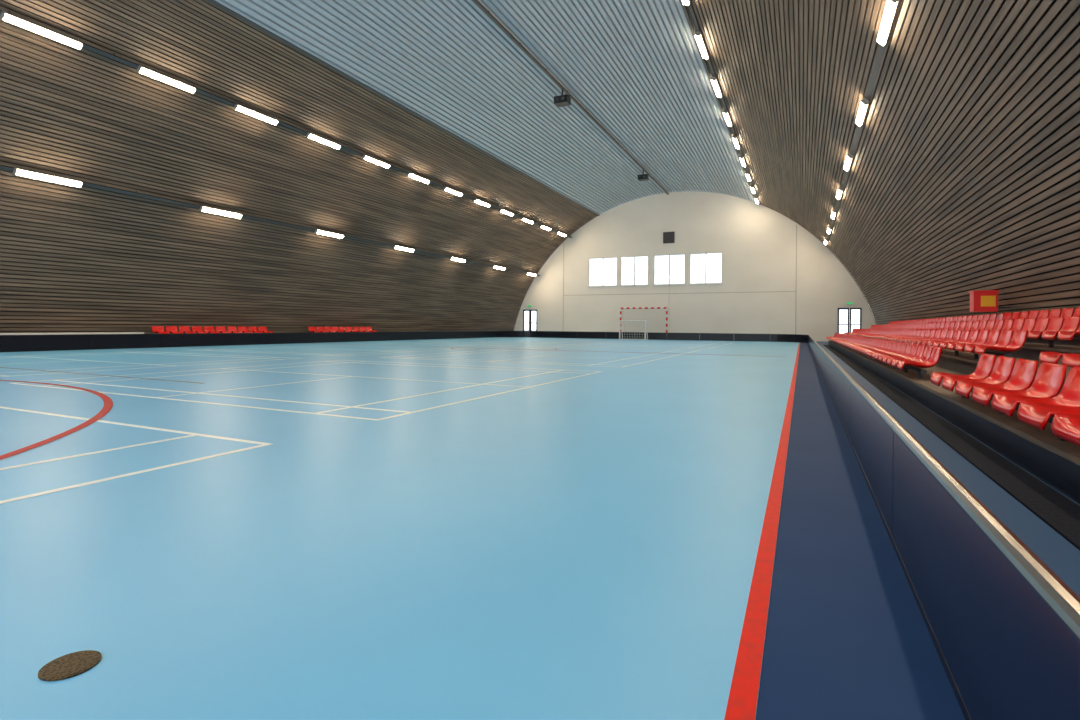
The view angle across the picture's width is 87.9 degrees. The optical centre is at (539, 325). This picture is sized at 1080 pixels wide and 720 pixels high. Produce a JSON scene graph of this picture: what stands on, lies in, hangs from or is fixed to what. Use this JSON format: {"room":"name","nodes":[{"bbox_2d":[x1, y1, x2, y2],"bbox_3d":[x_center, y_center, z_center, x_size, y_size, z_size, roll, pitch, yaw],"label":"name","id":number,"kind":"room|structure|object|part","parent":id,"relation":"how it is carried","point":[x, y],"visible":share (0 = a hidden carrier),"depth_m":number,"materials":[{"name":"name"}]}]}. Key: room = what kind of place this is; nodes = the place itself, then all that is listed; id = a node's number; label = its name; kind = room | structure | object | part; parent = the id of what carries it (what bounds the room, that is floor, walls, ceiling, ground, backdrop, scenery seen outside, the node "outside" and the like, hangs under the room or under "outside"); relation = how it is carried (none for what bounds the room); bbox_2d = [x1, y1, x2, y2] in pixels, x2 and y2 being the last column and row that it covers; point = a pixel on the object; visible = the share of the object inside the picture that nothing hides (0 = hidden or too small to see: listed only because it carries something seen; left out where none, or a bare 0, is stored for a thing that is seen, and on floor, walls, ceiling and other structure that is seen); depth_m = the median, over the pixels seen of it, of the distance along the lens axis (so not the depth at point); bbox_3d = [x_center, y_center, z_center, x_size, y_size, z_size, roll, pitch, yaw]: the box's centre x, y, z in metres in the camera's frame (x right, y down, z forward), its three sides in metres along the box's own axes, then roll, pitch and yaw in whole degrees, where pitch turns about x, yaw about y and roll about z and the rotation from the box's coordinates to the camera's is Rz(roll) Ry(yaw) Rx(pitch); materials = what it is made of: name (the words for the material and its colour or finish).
{"room":"indoor sports hall","nodes":[
{"label":"indoor sports hall","id":0,"kind":"room"},
{"bbox_2d":[0,0,596,333],"bbox_3d":[-8.070,-3.663,22.006,6.887,8.769,43.000,0,0,25],"label":"wall","id":1,"kind":"structure","parent":0,"point":[73,259],"depth_m":18.26,"materials":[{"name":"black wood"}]},
{"bbox_2d":[0,165,539,275],"bbox_3d":[-9.177,-3.901,22.569,0.226,0.187,42.880,0,0,25],"label":"rail","id":2,"kind":"object","parent":1,"relation":"attached to","point":[2,167],"visible":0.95,"depth_m":19.69,"materials":[{"name":"grey metal"}]},
{"bbox_2d":[13,168,82,187],"bbox_3d":[-12.774,-3.848,14.582,0.172,0.182,1.440,0,0,25],"label":"ceiling lamp","id":3,"kind":"object","parent":2,"relation":"attached to","point":[16,171],"visible":1,"depth_m":14.51,"materials":[{"name":"white plastic"}]},
{"bbox_2d":[199,206,242,218],"bbox_3d":[-10.749,-3.831,18.909,0.172,0.182,1.440,0,0,25],"label":"ceiling lamp","id":4,"kind":"object","parent":2,"relation":"attached to","point":[202,208],"visible":1,"depth_m":18.84,"materials":[{"name":"grey plastic"}]},
{"bbox_2d":[315,229,343,238],"bbox_3d":[-8.725,-3.814,23.236,0.172,0.182,1.440,0,0,25],"label":"ceiling lamp","id":5,"kind":"object","parent":2,"relation":"attached to","point":[317,231],"visible":1,"depth_m":23.17,"materials":[{"name":"grey plastic"}]},
{"bbox_2d":[393,245,413,251],"bbox_3d":[-6.701,-3.797,27.563,0.172,0.182,1.440,0,0,25],"label":"ceiling lamp","id":6,"kind":"object","parent":2,"relation":"attached to","point":[394,246],"visible":1,"depth_m":27.47,"materials":[{"name":"grey plastic"}]},
{"bbox_2d":[450,257,465,262],"bbox_3d":[-4.676,-3.780,31.890,0.172,0.182,1.440,0,0,25],"label":"ceiling lamp","id":7,"kind":"object","parent":2,"relation":"attached to","point":[451,258],"visible":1,"depth_m":31.83,"materials":[{"name":"grey plastic"}]},
{"bbox_2d":[493,265,504,269],"bbox_3d":[-2.652,-3.764,36.218,0.172,0.182,1.440,0,0,25],"label":"ceiling lamp","id":8,"kind":"object","parent":2,"relation":"attached to","point":[494,266],"visible":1,"depth_m":36.12,"materials":[{"name":"grey plastic"}]},
{"bbox_2d":[0,10,571,237],"bbox_3d":[-6.801,-6.582,21.468,0.168,0.193,42.880,0,0,25],"label":"rail","id":9,"kind":"object","parent":1,"relation":"attached to","point":[113,56],"visible":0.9,"depth_m":16.30,"materials":[{"name":"grey metal"}]},
{"bbox_2d":[0,11,83,49],"bbox_3d":[-10.971,-6.508,12.379,0.182,0.173,1.440,0,0,25],"label":"ceiling lamp","id":10,"kind":"object","parent":9,"relation":"attached to","point":[5,16],"visible":1,"depth_m":12.30,"materials":[{"name":"white plastic"}]},
{"bbox_2d":[136,65,195,93],"bbox_3d":[-9.838,-6.498,14.801,0.182,0.173,1.440,0,0,25],"label":"ceiling lamp","id":11,"kind":"object","parent":9,"relation":"attached to","point":[140,69],"visible":1,"depth_m":14.72,"materials":[{"name":"white plastic"}]},
{"bbox_2d":[234,104,278,124],"bbox_3d":[-8.704,-6.489,17.223,0.182,0.173,1.440,0,0,25],"label":"ceiling lamp","id":12,"kind":"object","parent":9,"relation":"attached to","point":[238,107],"visible":1,"depth_m":17.14,"materials":[{"name":"white plastic"}]},
{"bbox_2d":[306,132,340,149],"bbox_3d":[-7.571,-6.479,19.645,0.182,0.173,1.440,0,0,25],"label":"ceiling lamp","id":13,"kind":"object","parent":9,"relation":"attached to","point":[309,135],"visible":1,"depth_m":19.57,"materials":[{"name":"white plastic"}]},
{"bbox_2d":[362,154,389,168],"bbox_3d":[-6.438,-6.470,22.068,0.182,0.173,1.440,0,0,25],"label":"ceiling lamp","id":14,"kind":"object","parent":9,"relation":"attached to","point":[364,156],"visible":1,"depth_m":21.97,"materials":[{"name":"white plastic"}]},
{"bbox_2d":[407,172,429,183],"bbox_3d":[-5.304,-6.460,24.490,0.182,0.173,1.440,0,0,25],"label":"ceiling lamp","id":15,"kind":"object","parent":9,"relation":"attached to","point":[409,174],"visible":1,"depth_m":24.42,"materials":[{"name":"white plastic"}]},
{"bbox_2d":[443,187,462,196],"bbox_3d":[-4.171,-6.451,26.912,0.182,0.173,1.440,0,0,25],"label":"ceiling lamp","id":16,"kind":"object","parent":9,"relation":"attached to","point":[444,188],"visible":1,"depth_m":26.81,"materials":[{"name":"white plastic"}]},
{"bbox_2d":[473,199,489,206],"bbox_3d":[-3.038,-6.442,29.335,0.182,0.173,1.440,0,0,25],"label":"ceiling lamp","id":17,"kind":"object","parent":9,"relation":"attached to","point":[474,200],"visible":1,"depth_m":29.21,"materials":[{"name":"white plastic"}]},
{"bbox_2d":[499,209,513,215],"bbox_3d":[-1.905,-6.432,31.757,0.182,0.173,1.440,0,0,25],"label":"ceiling lamp","id":18,"kind":"object","parent":9,"relation":"attached to","point":[500,210],"visible":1,"depth_m":31.68,"materials":[{"name":"grey plastic"}]},
{"bbox_2d":[521,217,533,223],"bbox_3d":[-0.772,-6.423,34.179,0.182,0.173,1.440,0,0,25],"label":"ceiling lamp","id":19,"kind":"object","parent":9,"relation":"attached to","point":[522,218],"visible":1,"depth_m":34.08,"materials":[{"name":"grey plastic"}]},
{"bbox_2d":[206,0,599,215],"bbox_3d":[-4.906,-7.971,20.537,0.120,0.106,42.990,0,0,25],"label":"trim","id":20,"kind":"structure","parent":1,"relation":"attached to","point":[213,2],"depth_m":18.31,"materials":[{"name":"grey metal"}]},
{"bbox_2d":[215,0,754,214],"bbox_3d":[-0.131,-8.549,18.311,10.523,1.244,43.000,0,0,25],"label":"ceiling","id":21,"kind":"structure","parent":0,"point":[636,66],"depth_m":19.58,"materials":[{"name":"grey metal"}]},
{"bbox_2d":[554,89,570,106],"bbox_3d":[0.828,-8.663,21.131,0.680,0.580,0.480,0,0,25],"label":"ceiling projector","id":22,"kind":"object","parent":21,"relation":"attached to","point":[562,100],"depth_m":21.03,"materials":[{"name":"black plastic"}]},
{"bbox_2d":[472,0,668,194],"bbox_3d":[-0.407,-9.031,18.486,0.100,0.135,42.880,0,0,25],"label":"rail","id":23,"kind":"object","parent":21,"relation":"attached to","point":[487,12],"depth_m":20.20,"materials":[{"name":"black metal"}]},
{"bbox_2d":[637,170,648,180],"bbox_3d":[5.870,-8.622,31.910,0.680,0.580,0.480,0,0,25],"label":"ceiling projector","id":24,"kind":"object","parent":21,"relation":"attached to","point":[643,177],"depth_m":31.80,"materials":[{"name":"black plastic"}]},
{"bbox_2d":[0,337,1079,719],"bbox_3d":[-0.216,0.898,18.314,27.100,0.200,43.000,0,0,25],"label":"floor","id":25,"kind":"structure","parent":0,"point":[585,547],"depth_m":2.10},
{"bbox_2d":[38,650,101,680],"bbox_3d":[-1.092,0.788,1.303,0.114,0.004,0.114,0,0,25],"label":"socket","id":26,"kind":"object","parent":25,"relation":"on","point":[73,664],"visible":1,"depth_m":1.30,"materials":[{"name":"gold metal"}]},
{"bbox_2d":[0,332,143,334],"bbox_3d":[-14.042,0.439,15.952,0.350,0.490,5.000,0,0,25],"label":"bench","id":27,"kind":"object","parent":25,"relation":"on","point":[80,332],"visible":0.45,"depth_m":16.36,"materials":[{"name":"white"}]},
{"bbox_2d":[152,326,272,333],"bbox_3d":[-11.898,0.353,20.584,0.418,0.696,4.547,0,0,25],"label":"stadium seats","id":28,"kind":"object","parent":25,"relation":"on","point":[156,329],"visible":0.9,"depth_m":20.43,"materials":[{"name":"red plastic"}]},
{"bbox_2d":[308,327,376,331],"bbox_3d":[-9.282,0.375,26.177,0.418,0.696,4.397,0,0,25],"label":"stadium seats","id":29,"kind":"object","parent":25,"relation":"on","point":[311,329],"visible":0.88,"depth_m":26.24,"materials":[{"name":"red plastic"}]},
{"bbox_2d":[0,338,799,719],"bbox_3d":[-2.150,0.780,17.342,18.419,0.003,39.400,0,0,25],"label":"court markings","id":30,"kind":"object","parent":25,"relation":"on","point":[742,701],"visible":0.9,"depth_m":3.13,"materials":[{"name":"white"}]},
{"bbox_2d":[0,331,1079,719],"bbox_3d":[-1.942,0.558,17.657,19.305,0.449,40.237,0,0,25],"label":"board","id":31,"kind":"object","parent":25,"relation":"on","point":[1003,627],"visible":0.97,"depth_m":1.28,"materials":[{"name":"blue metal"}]},
{"bbox_2d":[619,320,647,339],"bbox_3d":[5.800,0.252,34.700,1.690,1.198,0.668,0,0,25],"label":"goal","id":32,"kind":"object","parent":25,"relation":"on","point":[620,321],"visible":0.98,"depth_m":34.59,"materials":[{"name":"white"}]},
{"bbox_2d":[620,307,669,332],"bbox_3d":[7.049,-0.186,37.480,3.220,2.110,1.190,0,0,25],"label":"goal","id":33,"kind":"object","parent":25,"relation":"on","point":[621,308],"visible":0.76,"depth_m":37.36,"materials":[{"name":"red"}]},
{"bbox_2d":[824,345,1079,549],"bbox_3d":[6.327,0.846,11.113,0.215,0.012,34.900,0,0,25],"label":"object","id":34,"kind":"object","parent":25,"relation":"on","point":[1057,511],"visible":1,"depth_m":3.16,"materials":[{"name":"black"}]},
{"bbox_2d":[828,336,1079,504],"bbox_3d":[7.673,0.484,10.485,2.740,0.760,34.900,0,0,25],"label":"platform","id":35,"kind":"object","parent":25,"relation":"on","point":[1054,461],"visible":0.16,"depth_m":4.18,"materials":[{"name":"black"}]},
{"bbox_2d":[826,333,942,378],"bbox_3d":[9.123,0.468,16.541,0.418,0.376,22.454,0,0,25],"label":"stadium seats","id":36,"kind":"object","parent":35,"relation":"on","point":[910,356],"visible":1,"depth_m":8.35,"materials":[{"name":"red plastic"}]},
{"bbox_3d":[9.125,0.601,16.540,0.060,0.110,22.440,0,0,25],"label":"seat frame","id":37,"kind":"part","parent":36,"relation":"part of","materials":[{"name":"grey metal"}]},
{"bbox_2d":[844,329,1027,358],"bbox_3d":[9.813,0.271,16.219,0.418,0.381,22.454,0,0,25],"label":"stadium seats","id":38,"kind":"object","parent":35,"relation":"on","point":[994,340],"visible":0.91,"depth_m":7.97,"materials":[{"name":"red plastic"}]},
{"bbox_3d":[9.815,0.404,16.218,0.060,0.115,22.440,0,0,25],"label":"seat frame","id":39,"kind":"part","parent":38,"relation":"part of","materials":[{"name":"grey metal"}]},
{"bbox_2d":[870,316,1079,347],"bbox_3d":[10.485,0.107,15.905,0.418,0.381,22.454,0,0,25],"label":"stadium seats","id":40,"kind":"object","parent":35,"relation":"on","point":[1047,330],"visible":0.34,"depth_m":7.98,"materials":[{"name":"red plastic"}]},
{"bbox_3d":[10.486,0.239,15.904,0.060,0.115,22.440,0,0,25],"label":"seat frame","id":41,"kind":"part","parent":40,"relation":"part of","materials":[{"name":"grey metal"}]},
{"bbox_2d":[889,307,1079,326],"bbox_3d":[11.120,-0.058,15.609,0.418,0.381,22.454,0,0,25],"label":"stadium seats","id":42,"kind":"object","parent":35,"relation":"on","point":[1066,312],"visible":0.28,"depth_m":10.90,"materials":[{"name":"red plastic"}]},
{"bbox_2d":[930,353,1079,445],"bbox_3d":[1.709,0.406,0.693,0.418,0.376,9.447,0,0,25],"label":"stadium seats","id":43,"kind":"object","parent":35,"relation":"on","point":[1002,381],"visible":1,"depth_m":3.54,"materials":[{"name":"red plastic"}]},
{"bbox_3d":[1.709,0.539,0.689,0.060,0.110,9.440,0,0,25],"label":"seat frame","id":44,"kind":"part","parent":43,"relation":"part of","materials":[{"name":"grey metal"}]},
{"bbox_2d":[1039,352,1079,367],"bbox_3d":[2.399,0.210,0.371,0.418,0.381,9.447,0,0,25],"label":"stadium seats","id":45,"kind":"object","parent":35,"relation":"on","point":[1071,360],"visible":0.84,"depth_m":4.37,"materials":[{"name":"red plastic"}]},
{"bbox_2d":[514,191,874,341],"bbox_3d":[9.000,-4.101,37.924,24.200,9.950,0.300,0,0,25],"label":"wall","id":46,"kind":"structure","parent":0,"point":[757,243],"depth_m":36.91,"materials":[{"name":"paint"}]},
{"bbox_2d":[522,309,537,330],"bbox_3d":[-0.750,-0.256,42.343,1.350,2.100,0.132,0,0,25],"label":"door","id":47,"kind":"structure","parent":46,"relation":"in","point":[530,322],"depth_m":42.34,"materials":[{"name":"white metal"}]},
{"bbox_2d":[588,257,617,286],"bbox_3d":[4.471,-3.828,39.871,2.270,2.110,0.190,0,0,25],"label":"window","id":48,"kind":"structure","parent":46,"relation":"in","point":[602,258],"depth_m":39.90,"materials":[{"name":"white"}]},
{"bbox_2d":[619,255,648,286],"bbox_3d":[6.554,-3.811,38.896,2.090,2.110,0.190,0,0,25],"label":"window","id":49,"kind":"structure","parent":46,"relation":"in","point":[645,255],"depth_m":38.92,"materials":[{"name":"white"}]},
{"bbox_2d":[652,254,685,285],"bbox_3d":[8.746,-3.792,37.871,2.250,2.110,0.190,0,0,25],"label":"window","id":50,"kind":"structure","parent":46,"relation":"in","point":[669,284],"depth_m":37.89,"materials":[{"name":"white"}]},
{"bbox_2d":[663,232,674,243],"bbox_3d":[8.702,-5.978,37.844,0.760,0.760,0.109,0,0,25],"label":"air vent","id":51,"kind":"object","parent":46,"relation":"in","point":[668,237],"visible":1,"depth_m":37.80,"materials":[{"name":"grey metal"}]},
{"bbox_2d":[563,224,796,333],"bbox_3d":[8.764,-2.725,37.857,15.590,7.195,0.012,0,0,25],"label":"trim","id":52,"kind":"structure","parent":46,"relation":"attached to","point":[796,224],"depth_m":37.39,"materials":[{"name":"grey"}]},
{"bbox_2d":[688,252,722,284],"bbox_3d":[10.911,-3.775,36.858,2.210,2.110,0.190,0,0,25],"label":"window","id":53,"kind":"structure","parent":46,"relation":"in","point":[690,283],"depth_m":36.89,"materials":[{"name":"white"}]},
{"bbox_2d":[836,307,862,332],"bbox_3d":[18.438,-0.097,33.365,1.400,2.100,0.132,0,0,25],"label":"door","id":54,"kind":"structure","parent":46,"relation":"in","point":[849,324],"depth_m":33.38,"materials":[{"name":"white metal"}]},
{"bbox_2d":[686,0,1079,328],"bbox_3d":[7.712,-3.531,14.622,6.887,8.769,43.000,0,0,25],"label":"wall","id":55,"kind":"structure","parent":0,"point":[963,176],"depth_m":11.36,"materials":[{"name":"black wood"}]},
{"bbox_2d":[679,0,756,203],"bbox_3d":[4.616,-7.892,16.082,0.120,0.106,42.990,0,0,25],"label":"trim","id":56,"kind":"structure","parent":55,"relation":"attached to","point":[684,8],"depth_m":17.65,"materials":[{"name":"grey metal"}]},
{"bbox_2d":[688,0,759,204],"bbox_3d":[4.790,-7.794,16.050,0.112,0.089,42.880,0,0,25],"label":"rail","id":57,"kind":"object","parent":55,"relation":"attached to","point":[690,6],"visible":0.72,"depth_m":16.99,"materials":[{"name":"grey metal"}]},
{"bbox_2d":[682,0,690,5],"bbox_3d":[3.218,-7.737,12.771,0.180,0.159,1.440,0,0,25],"label":"ceiling lamp","id":58,"kind":"object","parent":57,"relation":"attached to","point":[685,2],"visible":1,"depth_m":13.33,"materials":[{"name":"grey plastic"}]},
{"bbox_2d":[694,31,708,59],"bbox_3d":[4.470,-7.726,15.447,0.180,0.159,1.440,0,0,25],"label":"ceiling lamp","id":59,"kind":"object","parent":57,"relation":"attached to","point":[698,35],"visible":1,"depth_m":15.31,"materials":[{"name":"grey plastic"}]},
{"bbox_2d":[711,76,721,97],"bbox_3d":[5.722,-7.716,18.124,0.180,0.159,1.440,0,0,25],"label":"ceiling lamp","id":60,"kind":"object","parent":57,"relation":"attached to","point":[714,80],"visible":1,"depth_m":17.98,"materials":[{"name":"grey plastic"}]},
{"bbox_2d":[723,110,731,126],"bbox_3d":[6.974,-7.706,20.800,0.180,0.159,1.440,0,0,25],"label":"ceiling lamp","id":61,"kind":"object","parent":57,"relation":"attached to","point":[726,113],"visible":1,"depth_m":20.65,"materials":[{"name":"grey plastic"}]},
{"bbox_2d":[732,135,739,148],"bbox_3d":[8.226,-7.695,23.477,0.180,0.159,1.440,0,0,25],"label":"ceiling lamp","id":62,"kind":"object","parent":57,"relation":"attached to","point":[735,139],"visible":1,"depth_m":23.28,"materials":[{"name":"grey plastic"}]},
{"bbox_2d":[739,156,745,166],"bbox_3d":[9.479,-7.685,26.153,0.180,0.159,1.440,0,0,25],"label":"ceiling lamp","id":63,"kind":"object","parent":57,"relation":"attached to","point":[742,159],"visible":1,"depth_m":25.99,"materials":[{"name":"grey plastic"}]},
{"bbox_2d":[745,172,750,181],"bbox_3d":[10.731,-7.675,28.830,0.180,0.159,1.440,0,0,25],"label":"ceiling lamp","id":64,"kind":"object","parent":57,"relation":"attached to","point":[746,173],"visible":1,"depth_m":28.62,"materials":[{"name":"grey plastic"}]},
{"bbox_2d":[825,44,885,245],"bbox_3d":[8.200,-4.925,14.444,0.104,0.108,42.880,0,0,25],"label":"rail","id":65,"kind":"object","parent":55,"relation":"attached to","point":[881,49],"visible":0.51,"depth_m":11.81,"materials":[{"name":"grey metal"}]},
{"bbox_2d":[831,210,836,218],"bbox_3d":[12.762,-4.835,24.334,0.178,0.181,1.440,0,0,25],"label":"ceiling lamp","id":66,"kind":"object","parent":65,"relation":"attached to","point":[834,212],"visible":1,"depth_m":24.12,"materials":[{"name":"grey plastic"}]},
{"bbox_2d":[836,187,843,199],"bbox_3d":[10.967,-4.850,20.498,0.178,0.181,1.440,0,0,25],"label":"ceiling lamp","id":67,"kind":"object","parent":65,"relation":"attached to","point":[840,189],"visible":1,"depth_m":20.28,"materials":[{"name":"grey plastic"}]},
{"bbox_2d":[843,153,853,170],"bbox_3d":[9.172,-4.865,16.662,0.178,0.181,1.440,0,0,25],"label":"ceiling lamp","id":68,"kind":"object","parent":65,"relation":"attached to","point":[850,156],"visible":1,"depth_m":16.47,"materials":[{"name":"grey plastic"}]},
{"bbox_2d":[855,98,869,126],"bbox_3d":[7.378,-4.880,12.825,0.178,0.181,1.440,0,0,25],"label":"ceiling lamp","id":69,"kind":"object","parent":65,"relation":"attached to","point":[864,105],"visible":1,"depth_m":12.66,"materials":[{"name":"grey plastic"}]},
{"bbox_2d":[876,0,900,46],"bbox_3d":[5.583,-4.895,8.989,0.178,0.181,1.440,0,0,25],"label":"ceiling lamp","id":70,"kind":"object","parent":65,"relation":"attached to","point":[892,6],"visible":1,"depth_m":8.93,"materials":[{"name":"grey plastic"}]},
{"bbox_2d":[968,290,1009,311],"bbox_3d":[9.216,-0.508,11.478,0.640,0.430,0.340,0,0,25],"label":"box","id":71,"kind":"object","parent":55,"relation":"attached to","point":[980,300],"visible":1,"depth_m":11.39,"materials":[{"name":"red"}]}
]}

